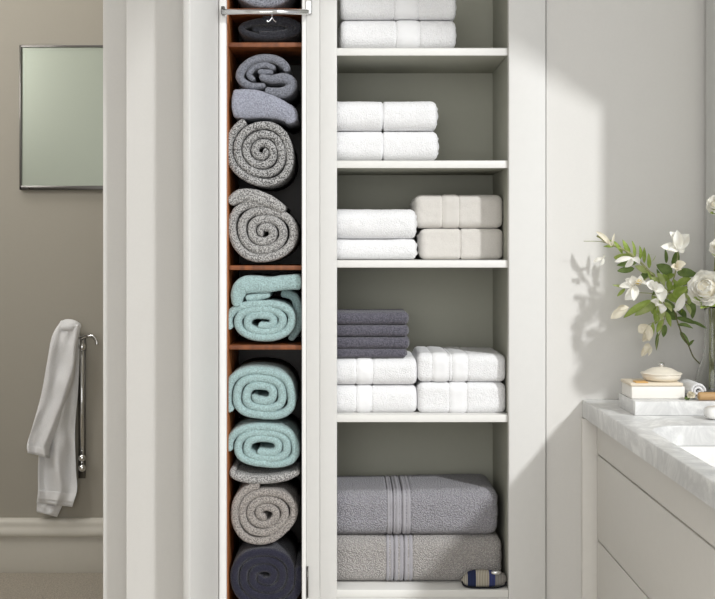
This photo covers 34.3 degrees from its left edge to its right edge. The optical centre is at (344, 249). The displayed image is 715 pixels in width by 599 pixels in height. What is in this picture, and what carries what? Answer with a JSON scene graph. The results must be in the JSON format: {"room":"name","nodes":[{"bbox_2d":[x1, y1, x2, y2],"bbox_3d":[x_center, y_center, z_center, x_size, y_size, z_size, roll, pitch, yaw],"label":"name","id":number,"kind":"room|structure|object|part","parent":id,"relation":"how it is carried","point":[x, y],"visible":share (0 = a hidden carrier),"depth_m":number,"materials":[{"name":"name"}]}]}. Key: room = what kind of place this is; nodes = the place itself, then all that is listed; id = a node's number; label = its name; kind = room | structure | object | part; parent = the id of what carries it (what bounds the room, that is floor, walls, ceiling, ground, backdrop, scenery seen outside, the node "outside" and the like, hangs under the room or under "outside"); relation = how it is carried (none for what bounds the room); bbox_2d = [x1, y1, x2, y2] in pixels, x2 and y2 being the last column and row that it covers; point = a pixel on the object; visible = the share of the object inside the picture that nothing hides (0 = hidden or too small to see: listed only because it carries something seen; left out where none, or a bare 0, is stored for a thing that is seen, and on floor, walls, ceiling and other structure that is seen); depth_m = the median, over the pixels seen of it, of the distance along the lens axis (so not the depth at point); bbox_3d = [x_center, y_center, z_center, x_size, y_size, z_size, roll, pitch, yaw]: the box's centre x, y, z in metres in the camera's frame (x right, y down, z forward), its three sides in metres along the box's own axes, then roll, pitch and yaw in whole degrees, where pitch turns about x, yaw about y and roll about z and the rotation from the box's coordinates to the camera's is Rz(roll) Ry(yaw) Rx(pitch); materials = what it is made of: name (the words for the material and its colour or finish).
{"room":"bathroom","nodes":[
{"label":"bathroom","id":0,"kind":"room"},
{"bbox_2d":[0,0,102,517],"bbox_3d":[-1.500,-0.610,4.530,2.200,3.720,0.060,0,0,0],"label":"wall","id":1,"kind":"structure","parent":0,"point":[51,241],"depth_m":4.50,"materials":[{"name":"paint"}]},
{"bbox_2d":[0,518,102,572],"bbox_3d":[-1.500,1.144,4.483,2.080,0.212,0.034,0,0,0],"label":"baseboard","id":2,"kind":"structure","parent":1,"relation":"attached to","point":[27,545],"depth_m":4.49,"materials":[{"name":"beige wood"}]},
{"bbox_2d":[19,45,102,189],"bbox_3d":[-0.976,-0.512,4.487,0.560,0.558,0.022,0,0,0],"label":"wall mirror","id":3,"kind":"object","parent":1,"relation":"attached to","point":[61,86],"visible":0.52,"depth_m":4.48,"materials":[{"name":"grey metal"}]},
{"bbox_2d":[78,334,98,477],"bbox_3d":[-0.988,0.604,4.470,0.096,0.562,0.054,0,0,8],"label":"towel rail","id":4,"kind":"object","parent":1,"relation":"attached to","point":[82,346],"visible":0.96,"depth_m":4.46,"materials":[{"name":"grey metal"}]},
{"bbox_3d":[-1.019,0.609,4.497,0.027,0.551,0.007,0,0,0],"label":"plate","id":5,"kind":"part","parent":4,"relation":"part of","materials":[{"name":"grey metal"}]},
{"bbox_3d":[-1.059,0.310,4.461,0.043,0.045,0.080,0,0,0],"label":"wall hook","id":6,"kind":"object","parent":1,"relation":"attached to","visible":0},
{"bbox_2d":[27,319,80,516],"bbox_3d":[-1.107,0.646,4.435,0.203,0.766,0.096,0,0,0],"label":"hanging towel","id":7,"kind":"object","parent":6,"relation":"hanging from","point":[51,438],"visible":1,"depth_m":4.42,"materials":[{"name":"white fabric"}]},
{"bbox_2d":[0,573,102,598],"bbox_3d":[-1.500,1.280,3.780,2.200,0.060,1.640,0,0,0],"label":"floor","id":8,"kind":"structure","parent":0,"point":[12,585],"depth_m":4.32,"materials":[{"name":"carpet"}]},
{"bbox_2d":[126,0,705,598],"bbox_3d":[0.201,-0.610,2.950,1.498,3.720,0.100,0,0,0],"label":"wall","id":9,"kind":"structure","parent":0,"point":[626,79],"depth_m":2.90,"materials":[{"name":"paint"}]},
{"bbox_2d":[103,0,125,598],"bbox_3d":[-0.572,0.125,3.030,0.109,2.250,0.059,0,0,0],"label":"trim","id":10,"kind":"structure","parent":9,"relation":"attached to","point":[114,11],"depth_m":3.00,"materials":[{"name":"paint"}]},
{"bbox_2d":[706,0,714,270],"bbox_3d":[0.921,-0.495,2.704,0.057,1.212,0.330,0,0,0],"label":"upper cabinet","id":11,"kind":"object","parent":9,"relation":"attached to","point":[710,4],"visible":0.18,"depth_m":2.83,"materials":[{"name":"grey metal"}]},
{"bbox_3d":[-0.375,1.280,0.780,2.850,0.060,4.360,0,0,0],"label":"floor","id":12,"kind":"structure","parent":0,"visible":0},
{"bbox_2d":[183,0,319,598],"bbox_3d":[-0.225,0.000,2.989,0.324,2.500,0.446,0,0,0],"label":"tall cabinet","id":13,"kind":"object","parent":12,"relation":"on","point":[200,17],"visible":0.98,"depth_m":2.89,"materials":[{"name":"white paint"}]},
{"bbox_3d":[-0.351,-0.070,2.829,0.020,2.240,0.131,0,0,25],"label":"door","id":14,"kind":"part","parent":13,"relation":"part of","materials":[{"name":"white paint"}]},
{"bbox_3d":[-0.302,0.000,3.053,0.020,2.500,0.294,0,0,0],"label":"panel","id":15,"kind":"part","parent":13,"relation":"part of","materials":[{"name":"brown wood"}]},
{"bbox_2d":[228,189,301,261],"bbox_3d":[-0.207,-0.062,3.035,0.179,0.186,0.257,0,0,0],"label":"rolled towel","id":16,"kind":"object","parent":13,"relation":"on","point":[262,228],"visible":1,"depth_m":2.92,"materials":[{"name":"grey fabric"}]},
{"bbox_2d":[229,119,297,191],"bbox_3d":[-0.216,-0.245,3.038,0.176,0.171,0.252,0,0,0],"label":"rolled towel","id":17,"kind":"object","parent":16,"relation":"on","point":[262,154],"visible":0.98,"depth_m":2.92,"materials":[{"name":"grey fabric"}]},
{"bbox_2d":[232,89,300,132],"bbox_3d":[-0.201,-0.361,3.034,0.166,0.088,0.253,0,0,0],"label":"folded hand towel","id":18,"kind":"object","parent":17,"relation":"on","point":[252,106],"visible":0.98,"depth_m":2.91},
{"bbox_2d":[236,54,300,106],"bbox_3d":[-0.198,-0.439,3.038,0.156,0.111,0.253,0,0,0],"label":"rolled towel","id":19,"kind":"object","parent":18,"relation":"on","point":[270,74],"visible":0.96,"depth_m":2.92,"materials":[{"name":"fabric"}]},
{"bbox_2d":[229,272,301,341],"bbox_3d":[-0.205,0.146,3.036,0.198,0.172,0.256,0,0,0],"label":"rolled towel","id":20,"kind":"object","parent":13,"relation":"on","point":[252,299],"visible":0.99,"depth_m":2.92,"materials":[{"name":"teal fabric"}]},
{"bbox_2d":[229,8,301,33],"bbox_3d":[-0.200,-0.601,3.056,0.185,0.012,0.288,0,0,0],"label":"shelf","id":21,"kind":"object","parent":13,"relation":"attached to","point":[235,21],"depth_m":2.97,"materials":[{"name":"orange wood"}]},
{"bbox_2d":[229,337,301,349],"bbox_3d":[-0.200,0.244,3.056,0.185,0.012,0.288,0,0,0],"label":"shelf","id":22,"kind":"object","parent":13,"relation":"attached to","point":[235,343],"depth_m":2.93,"materials":[{"name":"orange wood"}]},
{"bbox_2d":[229,264,301,269],"bbox_3d":[-0.200,0.044,3.056,0.185,0.012,0.288,0,0,0],"label":"shelf","id":23,"kind":"object","parent":13,"relation":"attached to","point":[231,266],"depth_m":2.91,"materials":[{"name":"orange wood"}]},
{"bbox_2d":[229,42,301,64],"bbox_3d":[-0.200,-0.515,3.056,0.185,0.012,0.288,0,0,0],"label":"shelf","id":24,"kind":"object","parent":13,"relation":"attached to","point":[291,52],"depth_m":2.96,"materials":[{"name":"orange wood"}]},
{"bbox_2d":[230,530,301,598],"bbox_3d":[-0.197,0.829,3.038,0.185,0.157,0.253,0,0,0],"label":"rolled towel","id":25,"kind":"object","parent":13,"relation":"on","point":[273,570],"visible":0.91,"depth_m":2.92,"materials":[{"name":"grey fabric"}]},
{"bbox_2d":[231,477,301,544],"bbox_3d":[-0.203,0.664,3.038,0.170,0.159,0.252,0,0,0],"label":"rolled towel","id":26,"kind":"object","parent":25,"relation":"on","point":[261,514],"visible":0.97,"depth_m":2.92,"materials":[{"name":"grey fabric"}]},
{"bbox_2d":[229,453,301,483],"bbox_3d":[-0.203,0.569,3.034,0.178,0.040,0.251,0,0,0],"label":"folded cloth","id":27,"kind":"object","parent":26,"relation":"on","point":[239,471],"visible":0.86,"depth_m":2.92,"materials":[{"name":"grey fabric"}]},
{"bbox_2d":[229,413,301,467],"bbox_3d":[-0.208,0.493,3.038,0.189,0.114,0.252,0,0,0],"label":"rolled towel","id":28,"kind":"object","parent":27,"relation":"on","point":[276,443],"visible":0.97,"depth_m":2.92,"materials":[{"name":"teal fabric"}]},
{"bbox_2d":[229,357,299,419],"bbox_3d":[-0.215,0.360,3.038,0.185,0.135,0.252,0,0,0],"label":"rolled towel","id":29,"kind":"object","parent":28,"relation":"on","point":[260,387],"visible":0.99,"depth_m":2.92,"materials":[{"name":"teal fabric"}]},
{"bbox_2d":[237,0,299,7],"bbox_3d":[-0.206,-0.678,3.038,0.169,0.136,0.252,0,0,0],"label":"rolled towel","id":30,"kind":"object","parent":13,"relation":"on","point":[242,3],"visible":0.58,"depth_m":2.92,"materials":[{"name":"grey fabric"}]},
{"bbox_2d":[238,16,301,41],"bbox_3d":[-0.191,-0.565,3.068,0.161,0.064,0.252,0,0,0],"label":"rolled towel","id":31,"kind":"object","parent":13,"relation":"on","point":[285,29],"visible":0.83,"depth_m":2.95,"materials":[{"name":"grey fabric"}]},
{"bbox_3d":[-0.204,0.000,3.206,0.222,2.500,0.012,0,0,0],"label":"panel","id":32,"kind":"part","parent":13,"relation":"part of","materials":[{"name":"brown wood"}]},
{"bbox_2d":[320,0,545,598],"bbox_3d":[0.204,0.000,3.050,0.592,2.500,0.324,0,0,0],"label":"tall cabinet","id":33,"kind":"object","parent":12,"relation":"on","point":[488,90],"visible":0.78,"depth_m":2.90,"materials":[{"name":"white paint"}]},
{"bbox_2d":[337,384,416,411],"bbox_3d":[0.056,0.377,3.040,0.263,0.072,0.238,0,0,0],"label":"folded towel","id":34,"kind":"object","parent":33,"relation":"on","point":[350,397],"visible":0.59,"depth_m":2.92,"materials":[{"name":"white fabric"}]},
{"bbox_2d":[337,351,416,383],"bbox_3d":[0.056,0.305,3.039,0.263,0.072,0.239,0,0,0],"label":"folded towel","id":35,"kind":"object","parent":34,"relation":"on","point":[350,370],"visible":0.53,"depth_m":2.92,"materials":[{"name":"white fabric"}]},
{"bbox_2d":[337,348,406,356],"bbox_3d":[0.044,0.260,3.011,0.229,0.023,0.173,0,0,0],"label":"folded washcloth","id":36,"kind":"object","parent":35,"relation":"on","point":[341,352],"visible":0.45,"depth_m":2.93,"materials":[{"name":"grey fabric"}]},
{"bbox_2d":[337,336,409,348],"bbox_3d":[0.047,0.234,3.011,0.236,0.030,0.173,0,0,0],"label":"folded washcloth","id":37,"kind":"object","parent":36,"relation":"on","point":[367,342],"visible":0.52,"depth_m":2.93,"materials":[{"name":"grey fabric"}]},
{"bbox_2d":[337,324,408,335],"bbox_3d":[0.046,0.204,3.011,0.234,0.030,0.172,0,0,0],"label":"folded washcloth","id":38,"kind":"object","parent":37,"relation":"on","point":[342,329],"visible":0.55,"depth_m":2.93,"materials":[{"name":"grey fabric"}]},
{"bbox_2d":[337,309,408,323],"bbox_3d":[0.046,0.172,3.011,0.234,0.032,0.173,0,0,0],"label":"folded washcloth","id":39,"kind":"object","parent":38,"relation":"on","point":[344,316],"visible":0.73,"depth_m":2.93,"materials":[{"name":"grey fabric"}]},
{"bbox_2d":[337,239,416,258],"bbox_3d":[0.054,-0.002,3.040,0.262,0.052,0.239,0,0,0],"label":"folded towel","id":40,"kind":"object","parent":33,"relation":"on","point":[346,248],"visible":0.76,"depth_m":2.92,"materials":[{"name":"white fabric"}]},
{"bbox_2d":[337,209,416,239],"bbox_3d":[0.054,-0.067,3.039,0.260,0.077,0.241,0,0,0],"label":"folded towel","id":41,"kind":"object","parent":40,"relation":"on","point":[360,224],"visible":0.67,"depth_m":2.92,"materials":[{"name":"white fabric"}]},
{"bbox_2d":[337,132,438,160],"bbox_3d":[0.082,-0.265,3.039,0.316,0.074,0.237,0,0,0],"label":"folded towel","id":42,"kind":"object","parent":33,"relation":"on","point":[351,146],"visible":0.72,"depth_m":2.92,"materials":[{"name":"white fabric"}]},
{"bbox_2d":[337,101,437,132],"bbox_3d":[0.081,-0.341,3.039,0.314,0.077,0.238,0,0,0],"label":"folded towel","id":43,"kind":"object","parent":42,"relation":"on","point":[357,116],"visible":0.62,"depth_m":2.92,"materials":[{"name":"white fabric"}]},
{"bbox_2d":[338,20,456,47],"bbox_3d":[0.134,-0.547,3.039,0.304,0.074,0.239,0,0,0],"label":"folded towel","id":44,"kind":"object","parent":33,"relation":"on","point":[401,33],"visible":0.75,"depth_m":2.92,"materials":[{"name":"white fabric"}]},
{"bbox_2d":[338,0,456,25],"bbox_3d":[0.134,-0.619,3.039,0.304,0.071,0.239,0,0,0],"label":"folded towel","id":45,"kind":"object","parent":44,"relation":"on","point":[348,10],"visible":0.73,"depth_m":2.92,"materials":[{"name":"white fabric"}]},
{"bbox_3d":[0.172,0.000,3.206,0.507,2.500,0.012,0,0,0],"label":"panel","id":46,"kind":"part","parent":33,"relation":"part of","materials":[{"name":"paint"}]},
{"bbox_2d":[337,531,501,580],"bbox_3d":[0.166,0.784,3.056,0.475,0.120,0.252,0,0,0],"label":"folded towel","id":47,"kind":"object","parent":33,"relation":"on","point":[386,556],"visible":0.5,"depth_m":2.94,"materials":[{"name":"grey fabric"}]},
{"bbox_2d":[337,474,497,533],"bbox_3d":[0.161,0.665,3.057,0.465,0.119,0.251,0,0,0],"label":"folded towel","id":48,"kind":"object","parent":47,"relation":"on","point":[421,503],"visible":0.9,"depth_m":2.94,"materials":[{"name":"grey fabric"}]},
{"bbox_3d":[0.163,-0.214,3.051,0.488,0.016,0.298,0,0,0],"label":"shelf","id":49,"kind":"part","parent":33,"relation":"part of","materials":[{"name":"paint"}]},
{"bbox_3d":[0.163,-0.496,3.051,0.488,0.016,0.298,0,0,0],"label":"shelf","id":50,"kind":"part","parent":33,"relation":"part of","materials":[{"name":"paint"}]},
{"bbox_3d":[0.163,0.857,3.044,0.488,0.020,0.310,0,0,0],"label":"shelf","id":51,"kind":"part","parent":33,"relation":"part of","materials":[{"name":"paint"}]},
{"bbox_3d":[0.194,1.058,2.900,0.427,0.383,0.024,0,0,0],"label":"rail","id":52,"kind":"part","parent":33,"relation":"part of","materials":[{"name":"white paint"}]},
{"bbox_2d":[414,229,502,258],"bbox_3d":[0.299,-0.016,3.075,0.226,0.080,0.203,0,0,0],"label":"folded towel","id":53,"kind":"object","parent":33,"relation":"on","point":[431,243],"visible":1,"depth_m":2.98,"materials":[{"name":"beige fabric"}]},
{"bbox_2d":[410,194,502,228],"bbox_3d":[0.292,-0.100,3.075,0.237,0.088,0.204,0,0,0],"label":"folded towel","id":54,"kind":"object","parent":53,"relation":"on","point":[446,211],"visible":0.91,"depth_m":2.98,"materials":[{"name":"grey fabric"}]},
{"bbox_2d":[414,378,505,412],"bbox_3d":[0.295,0.373,3.039,0.236,0.080,0.241,0,0,0],"label":"folded towel","id":55,"kind":"object","parent":33,"relation":"on","point":[449,396],"visible":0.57,"depth_m":2.92,"materials":[{"name":"white fabric"}]},
{"bbox_2d":[411,346,505,381],"bbox_3d":[0.295,0.296,3.038,0.233,0.075,0.239,0,0,0],"label":"folded towel","id":56,"kind":"object","parent":55,"relation":"on","point":[434,363],"visible":0.98,"depth_m":2.92,"materials":[{"name":"white fabric"}]},
{"bbox_2d":[461,569,506,588],"bbox_3d":[0.349,0.822,2.907,0.116,0.047,0.038,0,0,0],"label":"pouch","id":57,"kind":"object","parent":33,"relation":"on","point":[479,578],"visible":1,"depth_m":2.90,"materials":[{"name":"fabric"}]},
{"bbox_3d":[0.416,0.000,3.056,0.018,2.500,0.287,0,0,0],"label":"panel","id":58,"kind":"part","parent":33,"relation":"part of","materials":[{"name":"paint"}]},
{"bbox_2d":[581,418,714,598],"bbox_3d":[0.770,0.834,2.225,0.358,0.833,1.350,0,0,0],"label":"vanity","id":59,"kind":"object","parent":12,"relation":"on","point":[644,535],"visible":0.66,"depth_m":2.50,"materials":[{"name":"paint"}]},
{"bbox_3d":[0.636,0.951,2.216,0.020,0.459,1.332,0,0,0],"label":"drawer","id":60,"kind":"part","parent":59,"relation":"part of","materials":[{"name":"paint"}]},
{"bbox_2d":[582,399,714,508],"bbox_3d":[0.771,0.395,2.215,0.356,0.043,1.369,0,0,0],"label":"countertop","id":61,"kind":"structure","parent":59,"relation":"on","point":[657,440],"depth_m":2.45,"materials":[{"name":"stone"}]},
{"bbox_2d":[619,393,714,415],"bbox_3d":[0.778,0.357,2.687,0.253,0.032,0.157,0,0,0],"label":"marble tray","id":62,"kind":"object","parent":61,"relation":"on","point":[693,406],"visible":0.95,"depth_m":2.61,"materials":[{"name":"white stone"}]},
{"bbox_2d":[621,379,684,398],"bbox_3d":[0.714,0.321,2.694,0.125,0.039,0.096,0,0,0],"label":"box","id":63,"kind":"object","parent":62,"relation":"on","point":[632,388],"visible":0.9,"depth_m":2.65,"materials":[{"name":"white"}]},
{"bbox_3d":[0.712,0.307,2.694,0.121,0.008,0.096,0,0,0],"label":"lid","id":64,"kind":"part","parent":63,"relation":"part of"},
{"bbox_2d":[640,362,682,381],"bbox_3d":[0.735,0.282,2.695,0.095,0.042,0.095,0,0,0],"label":"covered dish","id":65,"kind":"object","parent":63,"relation":"on","point":[660,373],"visible":1,"depth_m":2.67,"materials":[{"name":"beige ceramic"}]},
{"bbox_3d":[0.735,0.279,2.695,0.095,0.017,0.095,0,0,0],"label":"lid","id":66,"kind":"part","parent":65,"relation":"part of","materials":[{"name":"beige ceramic"}]},
{"bbox_2d":[642,374,680,381],"bbox_3d":[0.735,0.295,2.695,0.090,0.015,0.090,0,0,0],"label":"bowl","id":67,"kind":"object","parent":65,"relation":"attached to","point":[649,377],"depth_m":2.66,"materials":[{"name":"beige ceramic"}]},
{"bbox_2d":[684,391,694,399],"bbox_3d":[0.781,0.329,2.625,0.019,0.021,0.021,0,0,-20],"label":"rosebud","id":68,"kind":"object","parent":62,"relation":"on","point":[690,394],"visible":1,"depth_m":2.62,"materials":[{"name":"beige plant"}]},
{"bbox_2d":[680,379,705,397],"bbox_3d":[0.804,0.320,2.688,0.036,0.034,0.101,0,0,0],"label":"cloth","id":69,"kind":"object","parent":62,"relation":"on","point":[689,385],"visible":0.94,"depth_m":2.65,"materials":[{"name":"white fabric"}]},
{"bbox_2d":[697,392,714,399],"bbox_3d":[0.847,0.328,2.623,0.096,0.024,0.024,0,0,0],"label":"wooden brush","id":70,"kind":"object","parent":62,"relation":"on","point":[701,395],"visible":1,"depth_m":2.62,"materials":[{"name":"beige wood"}]},
{"bbox_2d":[679,446,714,466],"bbox_3d":[0.760,0.487,2.197,0.265,0.142,0.551,0,0,0],"label":"basin","id":71,"kind":"object","parent":61,"relation":"in","point":[705,453],"visible":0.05,"depth_m":2.45,"materials":[{"name":"ceramic"}]},
{"bbox_2d":[695,307,714,391],"bbox_3d":[0.896,0.254,2.832,0.089,0.237,0.089,0,0,0],"label":"glass vase","id":72,"kind":"object","parent":61,"relation":"on","point":[705,376],"visible":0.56,"depth_m":2.81,"materials":[{"name":"clear glass"}]},
{"bbox_2d":[593,230,706,363],"bbox_3d":[0.742,0.148,2.756,0.306,0.389,0.195,0,0,0],"label":"flowers","id":73,"kind":"object","parent":72,"relation":"in","point":[680,241],"visible":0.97,"depth_m":2.77,"materials":[{"name":"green plant"}]},
{"bbox_2d":[687,270,714,308],"bbox_3d":[0.838,0.192,2.713,0.087,0.296,0.279,0,0,12],"label":"peony","id":74,"kind":"object","parent":72,"relation":"in","point":[701,288],"visible":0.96,"depth_m":2.60,"materials":[{"name":"white plant"}]},
{"bbox_2d":[706,195,714,270],"bbox_3d":[0.873,0.108,2.710,0.046,0.464,0.274,0,0,20],"label":"peony","id":75,"kind":"object","parent":72,"relation":"in","point":[710,203],"visible":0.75,"depth_m":2.60,"materials":[{"name":"white plant"}]},
{"bbox_2d":[709,239,714,256],"bbox_3d":[0.856,0.157,2.697,0.048,0.366,0.300,0,0,11],"label":"peony","id":76,"kind":"object","parent":72,"relation":"in","point":[712,244],"visible":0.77,"depth_m":2.57,"materials":[{"name":"white plant"}]},
{"bbox_2d":[704,406,714,419],"bbox_3d":[0.827,0.358,2.555,0.068,0.029,0.044,0,0,0],"label":"soap bar","id":77,"kind":"object","parent":61,"relation":"on","point":[709,411],"visible":1,"depth_m":2.54,"materials":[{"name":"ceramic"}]},
{"bbox_3d":[0.636,0.467,2.216,0.020,0.075,1.332,0,0,0],"label":"drawer","id":78,"kind":"part","parent":59,"relation":"part of","materials":[{"name":"paint"}]}
]}

